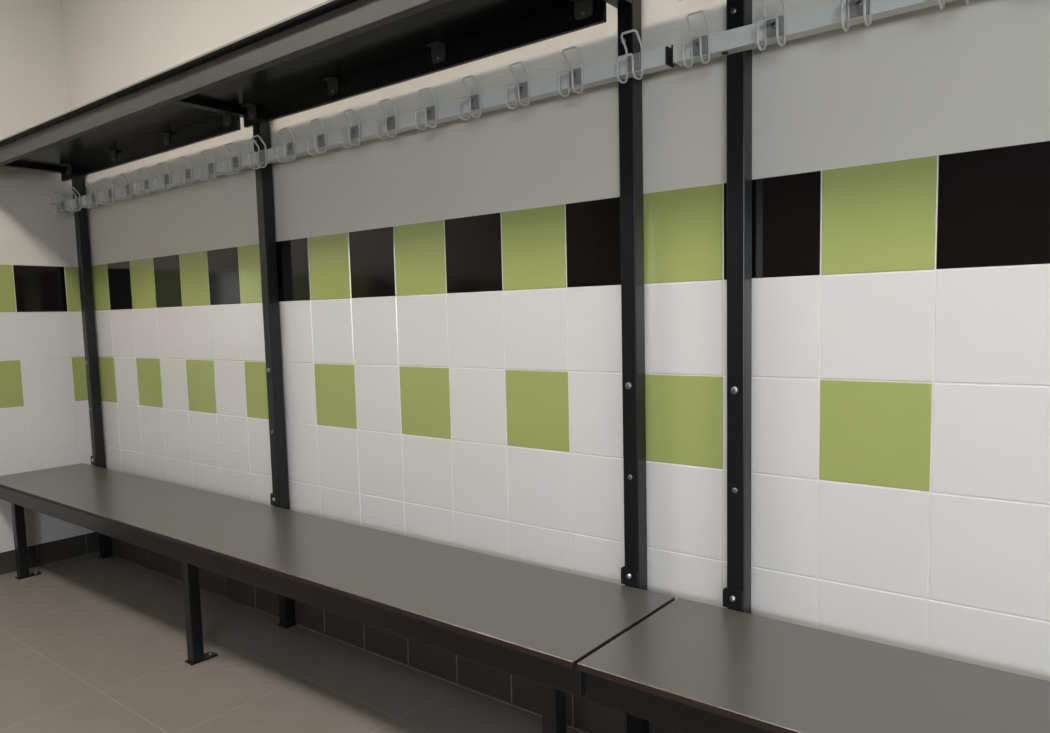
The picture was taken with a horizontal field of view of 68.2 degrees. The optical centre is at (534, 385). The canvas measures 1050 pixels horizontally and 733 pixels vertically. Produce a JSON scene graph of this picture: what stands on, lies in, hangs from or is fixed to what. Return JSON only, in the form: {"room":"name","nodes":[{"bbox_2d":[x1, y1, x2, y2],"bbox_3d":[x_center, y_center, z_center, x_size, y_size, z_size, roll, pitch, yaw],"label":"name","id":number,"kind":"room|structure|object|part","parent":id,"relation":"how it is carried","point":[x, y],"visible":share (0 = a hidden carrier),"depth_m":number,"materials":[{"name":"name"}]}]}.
{"room":"changing room","nodes":[
{"label":"changing room","id":0,"kind":"room"},
{"bbox_2d":[0,0,94,552],"bbox_3d":[-3.409,-0.359,1.812,0.140,2.620,4.322,3,7,38],"label":"wall","id":1,"kind":"structure","parent":0,"point":[45,419],"depth_m":3.33,"materials":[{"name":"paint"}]},
{"bbox_2d":[0,532,99,575],"bbox_3d":[-3.287,0.896,1.923,0.011,0.095,4.190,3,7,38],"label":"baseboard","id":2,"kind":"structure","parent":1,"relation":"attached to","point":[42,554],"depth_m":3.42,"materials":[{"name":"tile"}]},
{"bbox_2d":[0,552,583,732],"bbox_3d":[-0.771,1.110,-0.006,6.640,0.100,4.480,3,7,38],"label":"floor","id":3,"kind":"structure","parent":0,"point":[91,643],"depth_m":2.29,"materials":[{"name":"beige tile"}]},
{"bbox_2d":[72,176,112,557],"bbox_3d":[-1.957,-0.105,3.413,0.049,1.760,0.049,3,7,38],"label":"upright post","id":4,"kind":"object","parent":3,"relation":"on","point":[81,221],"visible":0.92,"depth_m":3.39,"materials":[{"name":"black metal"}]},
{"bbox_2d":[0,0,631,181],"bbox_3d":[-1.011,-0.835,2.337,2.968,0.070,0.380,3,7,38],"label":"shelf","id":5,"kind":"object","parent":4,"relation":"attached to","point":[330,51],"visible":1,"depth_m":2.01,"materials":[{"name":"black"}]},
{"bbox_3d":[-2.087,-0.901,3.195,0.038,0.018,0.336,3,7,38],"label":"arm","id":6,"kind":"part","parent":5,"relation":"part of","materials":[{"name":"black metal"}]},
{"bbox_3d":[-1.470,-0.866,2.871,1.336,0.057,0.013,3,7,38],"label":"rail","id":7,"kind":"part","parent":5,"relation":"part of","materials":[{"name":"black metal"}]},
{"bbox_3d":[-1.001,-0.851,2.355,0.038,0.018,0.336,3,7,38],"label":"arm","id":8,"kind":"part","parent":5,"relation":"part of","materials":[{"name":"black metal"}]},
{"bbox_3d":[-1.108,-0.815,2.212,2.966,0.057,0.025,3,7,38],"label":"rail","id":9,"kind":"part","parent":5,"relation":"part of","materials":[{"name":"grey metal"}]},
{"bbox_3d":[-0.383,-0.816,2.031,1.338,0.057,0.013,3,7,38],"label":"rail","id":10,"kind":"part","parent":5,"relation":"part of","materials":[{"name":"black metal"}]},
{"bbox_3d":[0.087,-0.800,1.514,0.038,0.018,0.336,3,7,38],"label":"arm","id":11,"kind":"part","parent":5,"relation":"part of","materials":[{"name":"black metal"}]},
{"bbox_2d":[51,29,673,215],"bbox_3d":[-0.906,-0.728,2.461,2.956,0.100,0.076,3,7,38],"label":"coat rack","id":12,"kind":"object","parent":4,"relation":"attached to","point":[630,65],"visible":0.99,"depth_m":2.02,"materials":[{"name":"grey metal"}]},
{"bbox_3d":[-1.672,-0.757,3.058,0.030,0.033,0.008,3,7,38],"label":"clamp plate","id":13,"kind":"part","parent":12,"relation":"part of","materials":[{"name":"grey metal"}]},
{"bbox_3d":[-1.555,-0.751,2.967,0.030,0.033,0.008,3,7,38],"label":"clamp plate","id":14,"kind":"part","parent":12,"relation":"part of","materials":[{"name":"grey metal"}]},
{"bbox_3d":[-1.437,-0.746,2.876,0.030,0.033,0.008,3,7,38],"label":"clamp plate","id":15,"kind":"part","parent":12,"relation":"part of","materials":[{"name":"grey metal"}]},
{"bbox_3d":[-1.320,-0.741,2.785,0.030,0.033,0.008,3,7,38],"label":"clamp plate","id":16,"kind":"part","parent":12,"relation":"part of","materials":[{"name":"grey metal"}]},
{"bbox_3d":[-1.203,-0.735,2.695,0.030,0.033,0.008,3,7,38],"label":"clamp plate","id":17,"kind":"part","parent":12,"relation":"part of","materials":[{"name":"grey metal"}]},
{"bbox_3d":[-1.085,-0.730,2.604,0.030,0.033,0.008,3,7,38],"label":"clamp plate","id":18,"kind":"part","parent":12,"relation":"part of","materials":[{"name":"grey metal"}]},
{"bbox_3d":[-0.968,-0.724,2.513,0.030,0.033,0.008,3,7,38],"label":"clamp plate","id":19,"kind":"part","parent":12,"relation":"part of","materials":[{"name":"grey metal"}]},
{"bbox_3d":[-0.850,-0.719,2.422,0.030,0.033,0.008,3,7,38],"label":"clamp plate","id":20,"kind":"part","parent":12,"relation":"part of","materials":[{"name":"grey metal"}]},
{"bbox_3d":[-0.733,-0.713,2.332,0.030,0.033,0.008,3,7,38],"label":"clamp plate","id":21,"kind":"part","parent":12,"relation":"part of","materials":[{"name":"grey metal"}]},
{"bbox_3d":[-0.616,-0.708,2.241,0.030,0.033,0.008,3,7,38],"label":"clamp plate","id":22,"kind":"part","parent":12,"relation":"part of","materials":[{"name":"grey metal"}]},
{"bbox_3d":[-0.498,-0.702,2.150,0.030,0.033,0.008,3,7,38],"label":"clamp plate","id":23,"kind":"part","parent":12,"relation":"part of","materials":[{"name":"grey metal"}]},
{"bbox_3d":[-0.381,-0.697,2.059,0.030,0.033,0.008,3,7,38],"label":"clamp plate","id":24,"kind":"part","parent":12,"relation":"part of","materials":[{"name":"grey metal"}]},
{"bbox_3d":[-0.263,-0.691,1.969,0.030,0.033,0.008,3,7,38],"label":"clamp plate","id":25,"kind":"part","parent":12,"relation":"part of","materials":[{"name":"grey metal"}]},
{"bbox_3d":[-0.146,-0.686,1.878,0.030,0.033,0.008,3,7,38],"label":"clamp plate","id":26,"kind":"part","parent":12,"relation":"part of","materials":[{"name":"grey metal"}]},
{"bbox_3d":[-0.028,-0.680,1.787,0.030,0.033,0.008,3,7,38],"label":"clamp plate","id":27,"kind":"part","parent":12,"relation":"part of","materials":[{"name":"grey metal"}]},
{"bbox_3d":[0.089,-0.675,1.696,0.030,0.033,0.008,3,7,38],"label":"clamp plate","id":28,"kind":"part","parent":12,"relation":"part of","materials":[{"name":"grey metal"}]},
{"bbox_3d":[0.206,-0.670,1.606,0.030,0.033,0.008,3,7,38],"label":"clamp plate","id":29,"kind":"part","parent":12,"relation":"part of","materials":[{"name":"grey metal"}]},
{"bbox_2d":[253,122,295,628],"bbox_3d":[-0.871,-0.055,2.573,0.049,1.760,0.049,3,7,38],"label":"upright post","id":30,"kind":"object","parent":3,"relation":"on","point":[279,498],"visible":0.88,"depth_m":2.55,"materials":[{"name":"black metal"}]},
{"bbox_2d":[0,463,674,732],"bbox_3d":[-0.982,0.631,2.462,2.968,0.420,0.388,3,7,38],"label":"bench","id":31,"kind":"object","parent":3,"relation":"on","point":[531,622],"visible":0.91,"depth_m":1.94,"materials":[{"name":"grey laminate"}]},
{"bbox_3d":[-2.136,0.606,3.213,0.035,0.377,0.035,3,7,38],"label":"leg","id":32,"kind":"part","parent":31,"relation":"part of","materials":[{"name":"black metal"}]},
{"bbox_3d":[-2.120,0.795,3.244,0.042,0.005,0.086,3,7,38],"label":"foot plate","id":33,"kind":"part","parent":31,"relation":"part of","materials":[{"name":"black metal"}]},
{"bbox_3d":[-1.049,0.657,2.373,0.035,0.377,0.035,3,7,38],"label":"leg","id":34,"kind":"part","parent":31,"relation":"part of","materials":[{"name":"black metal"}]},
{"bbox_3d":[-1.034,0.845,2.404,0.042,0.005,0.086,3,7,38],"label":"foot plate","id":35,"kind":"part","parent":31,"relation":"part of","materials":[{"name":"black metal"}]},
{"bbox_3d":[-1.080,0.481,2.326,2.966,0.066,0.028,3,7,38],"label":"rail","id":36,"kind":"part","parent":31,"relation":"part of","materials":[{"name":"black metal"}]},
{"bbox_3d":[0.039,0.707,1.532,0.035,0.377,0.035,3,7,38],"label":"leg","id":37,"kind":"part","parent":31,"relation":"part of","materials":[{"name":"black metal"}]},
{"bbox_2d":[617,0,648,732],"bbox_3d":[0.217,-0.004,1.732,0.049,1.760,0.049,3,7,38],"label":"upright post","id":38,"kind":"object","parent":3,"relation":"on","point":[634,572],"visible":0.88,"depth_m":1.71,"materials":[{"name":"black metal"}]},
{"bbox_2d":[723,0,751,613],"bbox_3d":[0.413,0.005,1.581,0.049,1.760,0.049,3,7,38],"label":"upright post","id":39,"kind":"object","parent":3,"relation":"on","point":[737,593],"visible":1,"depth_m":1.56,"materials":[{"name":"black metal"}]},
{"bbox_2d":[671,0,969,67],"bbox_3d":[1.467,-0.617,0.627,3.030,0.100,0.076,3,7,38],"label":"coat rack","id":40,"kind":"object","parent":39,"relation":"attached to","point":[771,30],"visible":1,"depth_m":1.41,"materials":[{"name":"silver metal"}]},
{"bbox_3d":[0.324,-0.664,1.515,0.030,0.033,0.008,3,7,38],"label":"clamp plate","id":41,"kind":"part","parent":40,"relation":"part of","materials":[{"name":"grey metal"}]},
{"bbox_3d":[0.441,-0.659,1.424,0.030,0.033,0.008,3,7,38],"label":"clamp plate","id":42,"kind":"part","parent":40,"relation":"part of","materials":[{"name":"grey metal"}]},
{"bbox_3d":[0.559,-0.653,1.333,0.030,0.033,0.008,3,7,38],"label":"clamp plate","id":43,"kind":"part","parent":40,"relation":"part of","materials":[{"name":"grey metal"}]},
{"bbox_2d":[577,598,1049,732],"bbox_3d":[1.396,0.741,0.624,3.030,0.420,0.388,3,7,38],"label":"bench","id":44,"kind":"object","parent":3,"relation":"on","point":[689,666],"visible":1,"depth_m":1.30,"materials":[{"name":"grey laminate"}]},
{"bbox_3d":[0.235,0.717,1.381,0.035,0.377,0.035,3,7,38],"label":"leg","id":45,"kind":"part","parent":44,"relation":"part of","materials":[{"name":"black metal"}]},
{"bbox_3d":[1.298,0.592,0.489,3.028,0.066,0.028,3,7,38],"label":"rail","id":46,"kind":"part","parent":44,"relation":"part of","materials":[{"name":"black metal"}]},
{"bbox_2d":[61,0,1049,694],"bbox_3d":[0.525,-0.429,1.579,6.600,2.620,0.140,3,7,38],"label":"wall","id":47,"kind":"structure","parent":0,"point":[449,293],"depth_m":1.73,"materials":[{"name":"tile"}]},
{"bbox_2d":[111,537,682,732],"bbox_3d":[0.508,0.834,1.633,6.360,0.095,0.011,3,7,38],"label":"baseboard","id":48,"kind":"structure","parent":47,"relation":"attached to","point":[584,715],"depth_m":2.33,"materials":[{"name":"tile"}]}
]}

